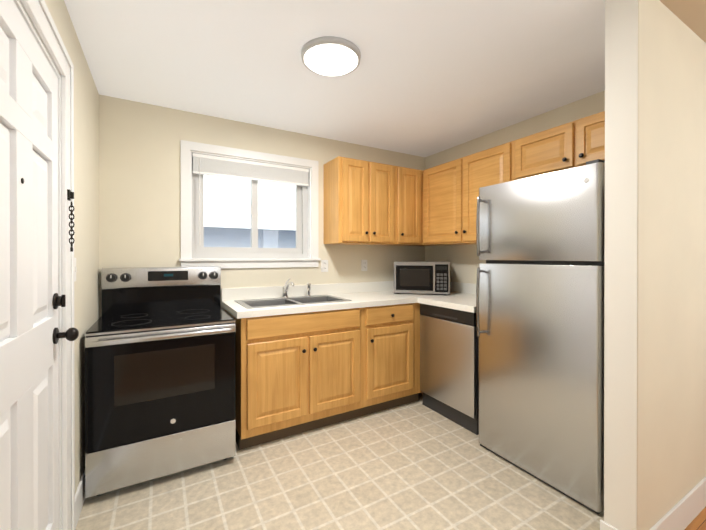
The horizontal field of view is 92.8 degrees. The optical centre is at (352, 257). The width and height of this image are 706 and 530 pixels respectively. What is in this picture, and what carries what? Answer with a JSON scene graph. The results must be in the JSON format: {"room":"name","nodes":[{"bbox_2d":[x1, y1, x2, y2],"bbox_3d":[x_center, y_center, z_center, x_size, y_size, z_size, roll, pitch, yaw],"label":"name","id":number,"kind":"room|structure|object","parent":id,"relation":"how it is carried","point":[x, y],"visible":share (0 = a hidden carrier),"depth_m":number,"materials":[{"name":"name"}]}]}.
{"room":"kitchen","nodes":[
{"label":"kitchen","id":0,"kind":"room"},
{"bbox_2d":[45,0,99,492],"bbox_3d":[-0.717,0.089,0.368,0.150,2.440,4.770,0,0,-30],"label":"wall","id":1,"kind":"structure","parent":0,"point":[86,207],"depth_m":1.83,"materials":[{"name":"beige paint"}]},
{"bbox_2d":[0,0,78,529],"bbox_3d":[-1.008,0.271,1.049,0.119,2.048,0.860,0,0,-30],"label":"entry door","id":2,"kind":"structure","parent":1,"relation":"in","point":[31,300],"depth_m":1.09,"materials":[{"name":"white"}]},
{"bbox_2d":[13,0,74,529],"bbox_3d":[-1.072,0.216,1.012,0.176,2.183,1.106,0,0,-30],"label":"door frame","id":3,"kind":"structure","parent":1,"relation":"attached to","point":[39,15],"depth_m":1.44,"materials":[{"name":"white"}]},
{"bbox_2d":[67,189,74,251],"bbox_3d":[-1.227,-0.160,1.464,0.022,0.268,0.024,0,0,-30],"label":"lock","id":4,"kind":"object","parent":1,"relation":"attached to","point":[70,195],"visible":0.98,"depth_m":1.46,"materials":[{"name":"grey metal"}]},
{"bbox_2d":[74,258,76,281],"bbox_3d":[-1.350,0.058,1.632,0.012,0.115,0.072,0,0,-30],"label":"switch plate","id":5,"kind":"object","parent":1,"relation":"attached to","point":[75,269],"visible":0.56,"depth_m":1.63,"materials":[{"name":"white plastic"}]},
{"bbox_2d":[75,468,84,529],"bbox_3d":[-1.532,1.235,1.951,0.012,0.140,0.920,0,0,-30],"label":"baseboard","id":6,"kind":"structure","parent":1,"relation":"attached to","point":[79,497],"depth_m":1.71,"materials":[{"name":"white wood"}]},
{"bbox_2d":[99,94,424,316],"bbox_3d":[-0.445,0.081,3.190,3.136,2.440,0.150,0,0,-30],"label":"wall","id":7,"kind":"structure","parent":0,"point":[139,191],"depth_m":2.56,"materials":[{"name":"beige paint"}]},
{"bbox_2d":[179,140,320,268],"bbox_3d":[-0.859,-0.408,2.930,1.176,0.992,0.185,0,0,-30],"label":"window","id":8,"kind":"structure","parent":7,"relation":"in","point":[198,161],"depth_m":2.87,"materials":[{"name":"white wood"}]},
{"bbox_2d":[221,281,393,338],"bbox_3d":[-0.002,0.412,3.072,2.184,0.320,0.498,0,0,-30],"label":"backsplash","id":9,"kind":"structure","parent":7,"relation":"attached to","point":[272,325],"depth_m":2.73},
{"bbox_2d":[321,260,327,271],"bbox_3d":[-0.269,0.078,3.200,0.070,0.115,0.008,0,0,-30],"label":"electrical outlet","id":10,"kind":"object","parent":7,"relation":"attached to","point":[324,265],"visible":1,"depth_m":3.20,"materials":[{"name":"white plastic"}]},
{"bbox_2d":[324,156,371,244],"bbox_3d":[-0.065,-0.506,3.130,0.310,0.755,0.329,0,0,-30],"label":"upper cabinet","id":11,"kind":"object","parent":7,"relation":"attached to","point":[369,203],"depth_m":3.01,"materials":[{"name":"brown wood"}]},
{"bbox_2d":[361,260,366,270],"bbox_3d":[0.116,0.078,3.422,0.070,0.115,0.008,0,0,-30],"label":"electrical outlet","id":12,"kind":"object","parent":7,"relation":"attached to","point":[363,265],"visible":1,"depth_m":3.42,"materials":[{"name":"white plastic"}]},
{"bbox_2d":[372,162,399,245],"bbox_3d":[0.203,-0.506,3.285,0.308,0.755,0.329,0,0,-30],"label":"upper cabinet","id":13,"kind":"object","parent":7,"relation":"attached to","point":[385,177],"depth_m":3.16,"materials":[{"name":"brown wood"}]},
{"bbox_2d":[400,167,423,245],"bbox_3d":[0.468,-0.507,3.438,0.305,0.755,0.329,0,0,-30],"label":"upper cabinet","id":14,"kind":"object","parent":7,"relation":"attached to","point":[411,180],"depth_m":3.32,"materials":[{"name":"brown wood"}]},
{"bbox_2d":[64,0,705,156],"bbox_3d":[1.206,-1.184,1.385,4.500,0.100,4.920,0,0,-30],"label":"ceiling","id":15,"kind":"structure","parent":0,"point":[426,78],"depth_m":1.94,"materials":[{"name":"paint"}]},
{"bbox_2d":[301,36,360,76],"bbox_3d":[-0.123,-1.114,1.889,0.336,0.042,0.336,0,0,-30],"label":"ceiling light","id":16,"kind":"object","parent":15,"relation":"attached to","point":[332,56],"visible":1,"depth_m":1.83,"materials":[{"name":"grey plastic"}]},
{"bbox_2d":[76,392,705,529],"bbox_3d":[0.103,1.354,2.091,2.986,0.100,2.310,0,0,-30],"label":"floor","id":17,"kind":"structure","parent":0,"point":[417,465],"depth_m":1.89,"materials":[{"name":"tile"}]},
{"bbox_2d":[84,266,235,497],"bbox_3d":[-1.224,0.688,2.208,0.760,1.232,0.738,0,0,-30],"label":"stove","id":18,"kind":"object","parent":17,"relation":"on","point":[160,371],"visible":1,"depth_m":1.97,"materials":[{"name":"grey"}]},
{"bbox_2d":[235,327,348,446],"bbox_3d":[-0.489,0.953,2.743,0.809,0.700,0.455,0,0,-30],"label":"base cabinet","id":19,"kind":"object","parent":17,"relation":"on","point":[309,357],"depth_m":2.39,"materials":[{"name":"brown wood"}]},
{"bbox_2d":[329,299,416,419],"bbox_3d":[0.123,0.849,3.070,0.580,0.905,0.629,0,0,-30],"label":"base cabinet","id":20,"kind":"object","parent":17,"relation":"on","point":[382,336],"depth_m":2.78,"materials":[{"name":"brown wood"}]},
{"bbox_2d":[221,291,464,318],"bbox_3d":[0.032,0.374,3.012,2.184,0.045,0.635,0,0,-30],"label":"countertop","id":21,"kind":"structure","parent":20,"relation":"on","point":[236,307],"depth_m":2.70,"materials":[{"name":"white laminate"}]},
{"bbox_2d":[394,261,449,294],"bbox_3d":[0.691,0.195,3.354,0.520,0.310,0.374,0,0,15],"label":"microwave","id":22,"kind":"object","parent":21,"relation":"on","point":[424,277],"visible":1,"depth_m":3.17,"materials":[{"name":"silver plastic"}]},
{"bbox_2d":[417,295,472,400],"bbox_3d":[0.676,0.848,3.388,0.695,0.905,0.629,0,0,-30],"label":"base cabinet","id":23,"kind":"object","parent":17,"relation":"on","point":[466,304],"depth_m":2.83,"materials":[{"name":"brown wood"}]},
{"bbox_2d":[420,303,478,434],"bbox_3d":[1.010,0.851,2.866,0.636,0.902,0.591,0,0,-30],"label":"dishwasher","id":24,"kind":"object","parent":17,"relation":"on","point":[449,364],"visible":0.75,"depth_m":2.65,"materials":[{"name":"grey metal"}]},
{"bbox_2d":[476,159,604,514],"bbox_3d":[1.330,0.403,2.168,0.776,1.803,0.745,0,0,-30],"label":"refrigerator","id":25,"kind":"object","parent":17,"relation":"on","point":[540,240],"visible":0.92,"depth_m":1.92,"materials":[{"name":"grey metal"}]},
{"bbox_2d":[425,90,604,283],"bbox_3d":[1.429,0.082,2.926,0.150,2.440,2.178,0,0,-30],"label":"wall","id":26,"kind":"structure","parent":0,"point":[464,260],"depth_m":3.16,"materials":[{"name":"beige paint"}]},
{"bbox_2d":[424,158,467,245],"bbox_3d":[0.965,-0.506,3.252,0.328,0.755,0.525,0,0,-30],"label":"upper cabinet","id":27,"kind":"object","parent":26,"relation":"attached to","point":[441,182],"depth_m":3.15,"materials":[{"name":"brown wood"}]},
{"bbox_2d":[450,283,475,294],"bbox_3d":[1.129,0.301,3.278,0.018,0.100,1.228,0,0,-30],"label":"backsplash","id":28,"kind":"structure","parent":26,"relation":"attached to","point":[470,289],"depth_m":3.30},
{"bbox_2d":[460,141,511,243],"bbox_3d":[1.217,-0.505,2.815,0.328,0.755,0.485,0,0,-30],"label":"upper cabinet","id":29,"kind":"object","parent":26,"relation":"attached to","point":[492,166],"depth_m":2.82,"materials":[{"name":"brown wood"}]},
{"bbox_2d":[512,122,571,180],"bbox_3d":[1.446,-0.726,2.415,0.328,0.310,0.435,0,0,-30],"label":"upper cabinet","id":30,"kind":"object","parent":26,"relation":"attached to","point":[550,150],"depth_m":2.32,"materials":[{"name":"brown wood"}]},
{"bbox_2d":[572,111,604,167],"bbox_3d":[1.656,-0.725,2.051,0.328,0.310,0.405,0,0,-30],"label":"upper cabinet","id":31,"kind":"object","parent":26,"relation":"attached to","point":[588,133],"depth_m":2.08,"materials":[{"name":"brown wood"}]},
{"bbox_2d":[604,0,705,529],"bbox_3d":[2.066,0.085,1.967,2.132,2.440,0.120,0,0,-30],"label":"wall","id":32,"kind":"structure","parent":0,"point":[671,342],"depth_m":1.55,"materials":[{"name":"beige paint"}]},
{"bbox_2d":[604,0,637,529],"bbox_3d":[1.140,0.017,1.434,0.004,2.299,0.116,0,0,-30],"label":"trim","id":33,"kind":"structure","parent":32,"relation":"attached to","point":[620,314],"depth_m":1.43,"materials":[{"name":"white"}]},
{"bbox_2d":[600,476,705,529],"bbox_3d":[2.061,1.235,1.968,2.144,0.140,0.144,0,0,-30],"label":"baseboard","id":34,"kind":"structure","parent":32,"relation":"attached to","point":[684,511],"depth_m":1.61,"materials":[{"name":"white wood"}]},
{"bbox_2d":[685,507,705,529],"bbox_3d":[1.787,1.359,0.384,4.500,0.100,2.592,0,0,-30],"label":"floor","id":35,"kind":"structure","parent":0,"point":[698,522],"depth_m":1.65,"materials":[{"name":"brown wood"}]},
{"label":"outside","id":36,"kind":"structure","parent":0,"visible":0},
{"bbox_2d":[204,175,295,247],"bbox_3d":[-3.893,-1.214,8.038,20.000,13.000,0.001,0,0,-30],"label":"window glass","id":37,"kind":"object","parent":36,"point":[279,221],"depth_m":8.67,"materials":[{"name":"clear glass"}]}
]}

